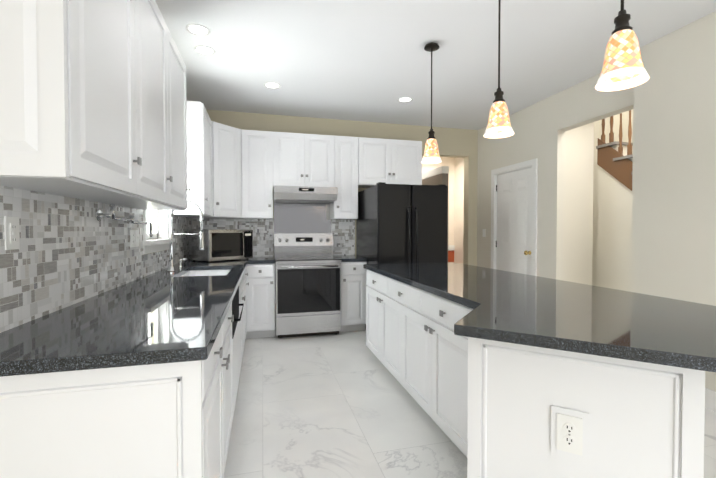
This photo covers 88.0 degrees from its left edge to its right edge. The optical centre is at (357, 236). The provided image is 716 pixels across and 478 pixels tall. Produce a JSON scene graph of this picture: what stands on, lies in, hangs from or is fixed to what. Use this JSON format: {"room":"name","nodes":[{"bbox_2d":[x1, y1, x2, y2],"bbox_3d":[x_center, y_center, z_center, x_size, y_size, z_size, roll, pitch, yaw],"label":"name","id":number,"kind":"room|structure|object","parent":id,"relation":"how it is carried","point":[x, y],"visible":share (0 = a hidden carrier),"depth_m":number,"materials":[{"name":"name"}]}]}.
{"room":"kitchen","nodes":[
{"label":"kitchen","id":0,"kind":"room"},
{"bbox_2d":[143,210,163,254],"bbox_3d":[-1.117,-0.141,0.632,0.140,2.770,8.490,0,1,-14],"label":"wall","id":1,"kind":"structure","parent":0,"point":[151,215],"depth_m":3.35,"materials":[{"name":"white paint"}]},
{"bbox_2d":[4,216,19,249],"bbox_3d":[-1.201,-0.013,1.289,0.010,0.114,0.070,0,1,-14],"label":"electrical outlet plate","id":2,"kind":"object","parent":1,"relation":"attached to","point":[12,235],"depth_m":1.28,"materials":[{"name":"white plastic"}]},
{"bbox_2d":[0,0,190,209],"bbox_3d":[-1.187,-0.715,1.865,0.340,1.065,1.769,0,1,-14],"label":"upper cabinet","id":3,"kind":"object","parent":1,"relation":"attached to","point":[93,100],"visible":1,"depth_m":1.26,"materials":[{"name":"white wood"}]},
{"bbox_2d":[0,185,191,332],"bbox_3d":[-1.597,0.044,2.795,0.008,0.496,3.790,0,1,-14],"label":"backsplash","id":4,"kind":"structure","parent":1,"relation":"attached to","point":[70,251],"depth_m":1.63,"materials":[{"name":"tile"}]},
{"bbox_2d":[95,204,152,236],"bbox_3d":[-1.396,-0.088,2.251,0.112,0.187,0.622,0,1,-14],"label":"towel rail","id":5,"kind":"object","parent":1,"relation":"attached to","point":[99,215],"visible":1,"depth_m":1.98,"materials":[{"name":"silver metal"}]},
{"bbox_2d":[130,230,137,246],"bbox_3d":[-1.507,0.012,2.481,0.010,0.114,0.070,0,1,-14],"label":"electrical outlet plate","id":6,"kind":"object","parent":1,"relation":"attached to","point":[133,233],"depth_m":2.50,"materials":[{"name":"white plastic"}]},
{"bbox_2d":[143,210,174,253],"bbox_3d":[-1.711,-0.446,3.061,0.195,1.135,0.790,0,1,-14],"label":"window","id":7,"kind":"structure","parent":1,"relation":"in","point":[159,241],"depth_m":3.30,"materials":[{"name":"white glass"}]},
{"bbox_2d":[169,101,211,216],"bbox_3d":[-1.679,-0.748,3.771,0.340,1.065,0.609,0,1,-14],"label":"upper cabinet","id":8,"kind":"object","parent":1,"relation":"attached to","point":[199,156],"visible":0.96,"depth_m":3.50,"materials":[{"name":"white wood"}]},
{"bbox_2d":[207,110,477,265],"bbox_3d":[-0.149,-0.220,5.192,4.290,2.770,0.140,0,1,-14],"label":"wall","id":9,"kind":"structure","parent":0,"point":[457,143],"depth_m":5.29,"materials":[{"name":"beige paint"}]},
{"bbox_2d":[187,121,242,218],"bbox_3d":[-1.701,-0.759,4.395,0.608,1.065,0.608,0,1,-14],"label":"upper cabinet","id":10,"kind":"object","parent":9,"relation":"attached to","point":[226,177],"visible":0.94,"depth_m":4.26,"materials":[{"name":"white wood"}]},
{"bbox_2d":[192,218,354,256],"bbox_3d":[-1.054,0.008,4.887,2.087,0.496,0.008,0,1,-14],"label":"backsplash","id":11,"kind":"structure","parent":9,"relation":"attached to","point":[343,231],"depth_m":4.84,"materials":[{"name":"tile"}]},
{"bbox_2d":[274,202,330,233],"bbox_3d":[-0.736,-0.109,4.967,0.766,0.695,0.008,0,1,-14],"label":"backsplash","id":12,"kind":"structure","parent":9,"relation":"attached to","point":[301,217],"depth_m":4.96,"materials":[{"name":"white metal"}]},
{"bbox_2d":[241,129,421,219],"bbox_3d":[-0.299,-0.768,4.886,2.349,1.065,0.356,0,1,-14],"label":"upper cabinets","id":13,"kind":"object","parent":9,"relation":"attached to","point":[348,166],"visible":0.96,"depth_m":4.69,"materials":[{"name":"white"}]},
{"bbox_2d":[273,186,337,202],"bbox_3d":[-0.681,-0.526,4.687,0.756,0.162,0.544,0,1,-14],"label":"range hood","id":14,"kind":"object","parent":13,"relation":"attached to","point":[293,194],"visible":0.96,"depth_m":4.46,"materials":[{"name":"silver metal"}]},
{"bbox_2d":[422,166,448,261],"bbox_3d":[1.187,0.018,6.424,0.120,2.250,1.360,0,1,-14],"label":"wall","id":15,"kind":"structure","parent":0,"point":[438,176],"depth_m":5.88,"materials":[{"name":"brown"}]},
{"bbox_2d":[155,0,715,129],"bbox_3d":[0.569,-1.599,3.061,5.230,0.060,12.400,0,1,-14],"label":"ceiling","id":16,"kind":"structure","parent":0,"point":[362,60],"depth_m":3.14,"materials":[{"name":"white paint"}]},
{"bbox_2d":[186,23,210,36],"bbox_3d":[-1.207,-1.561,2.800,0.176,0.006,0.176,0,1,-14],"label":"recessed light","id":17,"kind":"object","parent":16,"relation":"in","point":[197,29],"visible":1,"depth_m":2.79,"materials":[{"name":"white"}]},
{"bbox_2d":[194,45,215,55],"bbox_3d":[-1.289,-1.567,3.119,0.176,0.006,0.176,0,1,-14],"label":"recessed light","id":18,"kind":"object","parent":16,"relation":"in","point":[204,50],"visible":1,"depth_m":3.12,"materials":[{"name":"white"}]},
{"bbox_2d":[264,82,280,88],"bbox_3d":[-0.894,-1.580,3.872,0.176,0.006,0.176,0,1,-14],"label":"recessed light","id":19,"kind":"object","parent":16,"relation":"in","point":[271,85],"visible":1,"depth_m":3.87,"materials":[{"name":"white"}]},
{"bbox_2d":[398,97,412,102],"bbox_3d":[0.546,-1.587,4.294,0.176,0.006,0.176,0,1,-14],"label":"recessed light","id":20,"kind":"object","parent":16,"relation":"in","point":[404,99],"visible":1,"depth_m":4.29,"materials":[{"name":"white"}]},
{"bbox_2d":[421,42,441,163],"bbox_3d":[0.599,-1.089,3.015,0.168,0.958,0.168,0,1,-14],"label":"pendant light","id":21,"kind":"object","parent":16,"relation":"hanging from","point":[431,155],"visible":1,"depth_m":2.99,"materials":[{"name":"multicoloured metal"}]},
{"bbox_2d":[484,0,513,137],"bbox_3d":[0.821,-1.074,2.153,0.168,0.958,0.168,0,1,-14],"label":"pendant light","id":22,"kind":"object","parent":16,"relation":"hanging from","point":[499,125],"visible":1,"depth_m":2.13,"materials":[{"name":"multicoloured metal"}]},
{"bbox_2d":[595,0,649,90],"bbox_3d":[0.996,-1.061,1.393,0.168,0.958,0.168,0,1,-14],"label":"pendant light","id":23,"kind":"object","parent":16,"relation":"hanging from","point":[623,68],"visible":1,"depth_m":1.37,"materials":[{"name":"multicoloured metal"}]},
{"bbox_2d":[422,156,454,261],"bbox_3d":[0.408,-0.252,7.019,3.280,2.770,0.140,0,1,-14],"label":"wall","id":24,"kind":"structure","parent":0,"point":[446,161],"depth_m":7.33,"materials":[{"name":"brown"}]},
{"bbox_2d":[454,158,463,263],"bbox_3d":[2.153,-0.245,6.616,0.100,2.770,1.470,0,1,-14],"label":"wall","id":25,"kind":"structure","parent":0,"point":[455,208],"depth_m":7.16,"materials":[{"name":"brown"}]},
{"bbox_2d":[224,330,715,477],"bbox_3d":[1.087,1.229,3.243,6.300,0.060,12.400,0,1,-14],"label":"floor","id":26,"kind":"structure","parent":0,"point":[343,405],"depth_m":2.43,"materials":[{"name":"tile"}]},
{"bbox_2d":[0,293,235,477],"bbox_3d":[-0.937,0.790,1.591,0.676,0.876,1.155,0,1,-14],"label":"base cabinet","id":27,"kind":"object","parent":26,"relation":"on","point":[169,420],"depth_m":1.07,"materials":[{"name":"white wood"}]},
{"bbox_2d":[196,270,247,357],"bbox_3d":[-1.355,0.762,3.216,0.676,0.876,0.966,0,1,-14],"label":"base cabinet","id":28,"kind":"object","parent":26,"relation":"on","point":[243,314],"depth_m":3.39,"materials":[{"name":"white wood"}]},
{"bbox_2d":[0,256,274,376],"bbox_3d":[-1.112,0.310,2.895,0.991,0.039,3.842,0,1,-14],"label":"countertop","id":29,"kind":"structure","parent":28,"relation":"on","point":[162,316],"depth_m":1.31,"materials":[{"name":"stone"}]},
{"bbox_2d":[178,258,186,267],"bbox_3d":[-1.614,0.240,3.418,0.080,0.082,0.035,0,1,-14],"label":"soap dispenser","id":30,"kind":"object","parent":29,"relation":"on","point":[180,263],"visible":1,"depth_m":3.40,"materials":[{"name":"silver metal"}]},
{"bbox_2d":[167,199,204,271],"bbox_3d":[-1.442,-0.014,3.099,0.291,0.602,0.094,0,1,-14],"label":"faucet","id":31,"kind":"object","parent":29,"relation":"on","point":[171,260],"visible":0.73,"depth_m":3.09,"materials":[{"name":"silver metal"}]},
{"bbox_2d":[180,270,229,276],"bbox_3d":[-1.292,0.439,3.164,0.434,0.226,0.844,0,1,-14],"label":"sink","id":32,"kind":"object","parent":29,"relation":"in","point":[207,272],"depth_m":3.55,"materials":[{"name":"silver metal"}]},
{"bbox_2d":[189,230,252,261],"bbox_3d":[-1.575,0.091,4.285,0.420,0.350,0.560,1,1,38],"label":"microwave","id":33,"kind":"object","parent":29,"relation":"on","point":[219,245],"visible":1,"depth_m":4.11,"materials":[{"name":"silver metal"}]},
{"bbox_2d":[236,284,241,397],"bbox_3d":[-1.158,0.775,2.449,0.676,0.876,0.749,0,1,-14],"label":"dishwasher","id":34,"kind":"object","parent":26,"relation":"on","point":[238,360],"depth_m":2.67,"materials":[{"name":"white metal"}]},
{"bbox_2d":[246,263,274,338],"bbox_3d":[-1.192,0.739,4.528,0.336,0.875,0.655,0,1,-14],"label":"base cabinet","id":35,"kind":"object","parent":26,"relation":"on","point":[260,298],"visible":0.83,"depth_m":4.24,"materials":[{"name":"white wood"}]},
{"bbox_2d":[274,233,340,337],"bbox_3d":[-0.641,0.567,4.611,0.764,1.215,0.706,0,1,-14],"label":"range","id":36,"kind":"object","parent":26,"relation":"on","point":[307,284],"visible":0.98,"depth_m":4.35,"materials":[{"name":"silver metal"}]},
{"bbox_2d":[339,261,366,331],"bbox_3d":[-0.121,0.734,4.803,0.328,0.875,0.655,0,1,-14],"label":"base cabinet","id":37,"kind":"object","parent":26,"relation":"on","point":[353,296],"visible":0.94,"depth_m":4.52,"materials":[{"name":"white wood"}]},
{"bbox_2d":[333,255,366,261],"bbox_3d":[-0.123,0.277,4.804,0.329,0.039,0.638,0,1,-14],"label":"countertop","id":38,"kind":"structure","parent":37,"relation":"on","point":[349,258],"depth_m":4.52,"materials":[{"name":"stone"}]},
{"bbox_2d":[356,182,447,329],"bbox_3d":[0.530,0.274,4.709,0.868,1.798,1.052,0,1,-14],"label":"fridge","id":39,"kind":"object","parent":26,"relation":"on","point":[400,223],"visible":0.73,"depth_m":4.28,"materials":[{"name":"black metal"}]},
{"bbox_2d":[366,270,704,477],"bbox_3d":[0.617,0.775,2.415,0.846,0.876,2.754,0,1,-14],"label":"base cabinet","id":40,"kind":"object","parent":26,"relation":"on","point":[485,404],"visible":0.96,"depth_m":1.11,"materials":[{"name":"white wood"}]},
{"bbox_2d":[363,262,715,372],"bbox_3d":[0.770,0.320,2.337,1.308,0.039,3.067,0,1,-14],"label":"countertop","id":41,"kind":"structure","parent":40,"relation":"on","point":[524,309],"depth_m":1.49,"materials":[{"name":"stone"}]},
{"bbox_2d":[551,405,588,462],"bbox_3d":[0.728,0.677,1.276,0.084,0.167,0.084,0,1,-14],"label":"outlet","id":42,"kind":"object","parent":40,"relation":"attached to","point":[569,433],"visible":1,"depth_m":1.27,"materials":[{"name":"white plastic"}]},
{"bbox_2d":[596,110,632,291],"bbox_3d":[3.707,-0.376,3.277,0.955,3.146,2.812,0,1,-14],"label":"stairs","id":43,"kind":"structure","parent":26,"relation":"on","point":[614,218],"depth_m":4.31,"materials":[{"name":"beige paint"}]},
{"bbox_2d":[477,73,633,280],"bbox_3d":[2.183,-0.207,4.415,0.120,2.770,2.530,0,1,-14],"label":"wall","id":44,"kind":"structure","parent":0,"point":[541,128],"depth_m":4.23,"materials":[{"name":"beige paint"}]},
{"bbox_2d":[491,158,537,275],"bbox_3d":[2.048,0.117,4.845,0.170,2.108,0.896,0,1,-14],"label":"door","id":45,"kind":"structure","parent":44,"relation":"attached to","point":[513,217],"depth_m":4.80,"materials":[{"name":"white wood"}]},
{"bbox_2d":[565,109,632,285],"bbox_3d":[3.275,-1.413,3.864,1.730,5.200,5.800,0,1,-14],"label":"wall","id":46,"kind":"structure","parent":0,"point":[581,207],"depth_m":4.51,"materials":[{"name":"beige paint"}]},
{"bbox_2d":[631,11,715,390],"bbox_3d":[3.196,-0.137,0.365,0.300,2.770,5.820,0,1,-14],"label":"wall","id":47,"kind":"structure","parent":0,"point":[673,252],"depth_m":2.80,"materials":[{"name":"beige paint"}]},
{"bbox_2d":[705,388,715,412],"bbox_3d":[3.042,1.179,0.348,0.018,0.140,5.820,0,1,-14],"label":"baseboard","id":48,"kind":"structure","parent":47,"relation":"attached to","point":[710,399],"depth_m":2.59,"materials":[{"name":"white"}]}
]}

